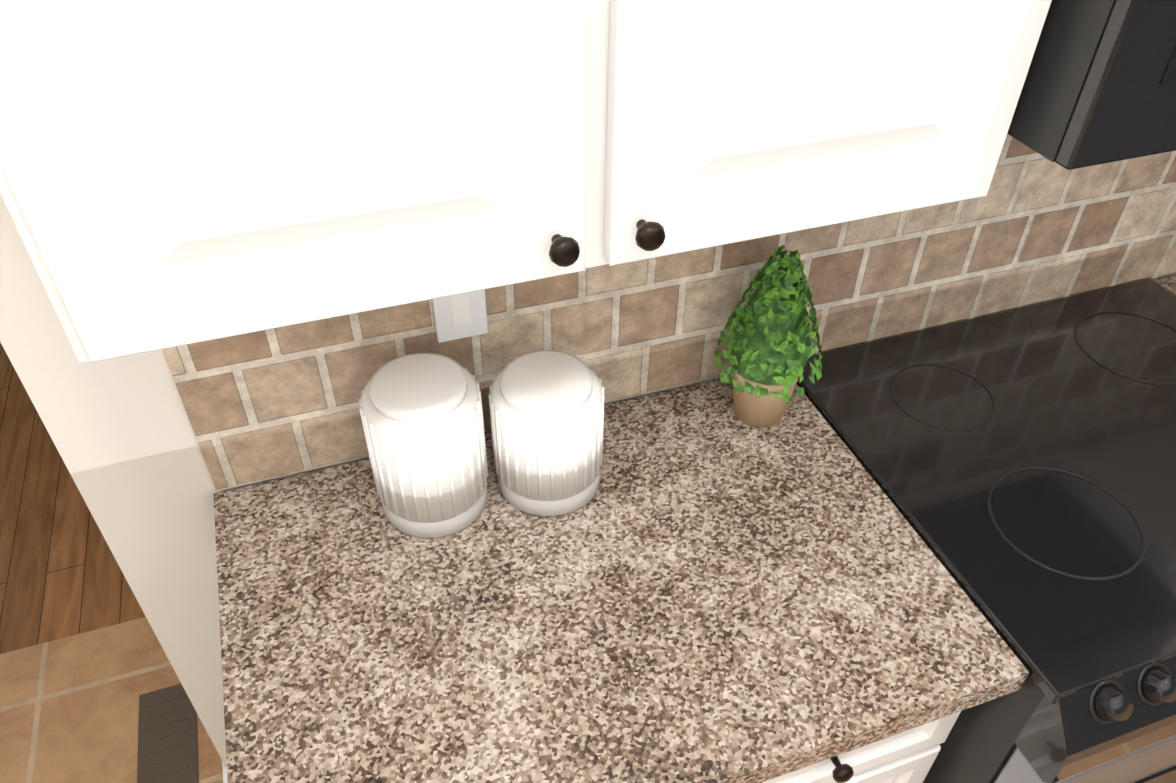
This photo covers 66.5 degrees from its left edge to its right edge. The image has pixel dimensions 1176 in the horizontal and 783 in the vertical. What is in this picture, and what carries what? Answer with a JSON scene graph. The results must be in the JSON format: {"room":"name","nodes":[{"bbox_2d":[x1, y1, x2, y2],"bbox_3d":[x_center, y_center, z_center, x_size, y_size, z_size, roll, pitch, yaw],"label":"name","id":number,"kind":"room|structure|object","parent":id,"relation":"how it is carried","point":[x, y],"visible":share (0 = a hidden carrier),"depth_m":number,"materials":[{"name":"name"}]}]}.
{"room":"kitchen","nodes":[
{"label":"kitchen","id":0,"kind":"room"},
{"bbox_2d":[0,342,222,782],"bbox_3d":[-0.528,1.405,1.235,7.400,0.060,9.800,-13,43,-15],"label":"floor","id":1,"kind":"structure","parent":0,"point":[69,709],"depth_m":2.13,"materials":[{"name":"tile"}]},
{"bbox_2d":[137,684,197,782],"bbox_3d":[-0.902,0.759,1.925,0.120,0.006,0.290,-13,43,-15],"label":"floor vent","id":2,"kind":"object","parent":1,"relation":"in","point":[167,739],"visible":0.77,"depth_m":1.93,"materials":[{"name":"grey metal"}]},
{"bbox_2d":[213,275,1175,782],"bbox_3d":[0.801,0.399,1.671,2.605,0.915,0.607,-13,43,-15],"label":"countertop","id":3,"kind":"structure","parent":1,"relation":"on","point":[703,585],"depth_m":1.10,"materials":[{"name":"brown stone"}]},
{"bbox_2d":[359,353,487,537],"bbox_3d":[-0.210,0.068,1.173,0.150,0.216,0.151,-13,43,-15],"label":"canister","id":4,"kind":"object","parent":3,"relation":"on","point":[421,414],"visible":1,"depth_m":1.11,"materials":[{"name":"grey ceramic"}]},
{"bbox_2d":[488,350,603,515],"bbox_3d":[-0.054,0.053,1.212,0.150,0.191,0.151,-13,43,-15],"label":"canister","id":5,"kind":"object","parent":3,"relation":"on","point":[546,407],"visible":1,"depth_m":1.15,"materials":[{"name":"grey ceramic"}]},
{"bbox_2d":[713,245,822,427],"bbox_3d":[0.265,-0.080,1.291,0.159,0.293,0.159,-13,43,-15],"label":"cone topiary","id":6,"kind":"object","parent":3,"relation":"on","point":[770,347],"visible":1,"depth_m":1.25,"materials":[{"name":"green plant"}]},
{"bbox_2d":[796,278,1175,782],"bbox_3d":[0.802,0.450,1.603,0.766,0.926,0.749,-13,43,-15],"label":"range","id":7,"kind":"object","parent":1,"relation":"on","point":[1018,465],"visible":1,"depth_m":1.25,"materials":[{"name":"black glass"}]},
{"bbox_2d":[0,193,1175,768],"bbox_3d":[0.906,-0.768,1.625,3.580,2.740,0.700,-13,43,-15],"label":"wall","id":8,"kind":"structure","parent":0,"point":[122,435],"depth_m":1.19,"materials":[{"name":"paint"}]},
{"bbox_2d":[0,0,1051,362],"bbox_3d":[0.778,-0.760,0.756,2.688,1.095,0.454,-13,43,-15],"label":"upper cabinet","id":9,"kind":"object","parent":8,"relation":"attached to","point":[178,172],"visible":1,"depth_m":0.70,"materials":[{"name":"white wood"}]},
{"bbox_2d":[1007,0,1175,169],"bbox_3d":[0.759,-0.560,0.932,0.770,0.428,0.435,-13,43,-15],"label":"microwave","id":10,"kind":"object","parent":9,"relation":"attached to","point":[1099,86],"visible":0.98,"depth_m":0.82,"materials":[{"name":"black metal"}]},
{"bbox_2d":[162,134,1175,490],"bbox_3d":[0.814,-0.336,1.461,2.820,0.466,0.008,-13,43,-15],"label":"backsplash","id":11,"kind":"structure","parent":8,"relation":"attached to","point":[1032,228],"depth_m":1.34,"materials":[{"name":"beige tile"}]},
{"bbox_3d":[-1.429,1.407,-1.574,0.140,3.600,6.400,-13,43,-15],"label":"wall","id":12,"kind":"structure","parent":0,"visible":0},
{"bbox_2d":[432,289,487,342],"bbox_3d":[-0.169,-0.117,1.183,0.070,0.115,0.008,-13,43,-15],"label":"electrical outlet plate","id":13,"kind":"object","parent":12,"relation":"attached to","point":[460,316],"visible":0.54,"depth_m":1.18,"materials":[{"name":"white plastic"}]},
{"bbox_3d":[-3.239,-1.215,2.081,3.820,2.741,1.050,-13,43,-15],"label":"wall","id":14,"kind":"structure","parent":0,"visible":0},
{"bbox_2d":[222,761,226,782],"bbox_3d":[-0.801,0.600,2.007,0.022,0.140,0.722,-13,43,-15],"label":"baseboard","id":15,"kind":"structure","parent":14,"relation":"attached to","point":[224,770],"depth_m":1.73,"materials":[{"name":"white wood"}]}
]}

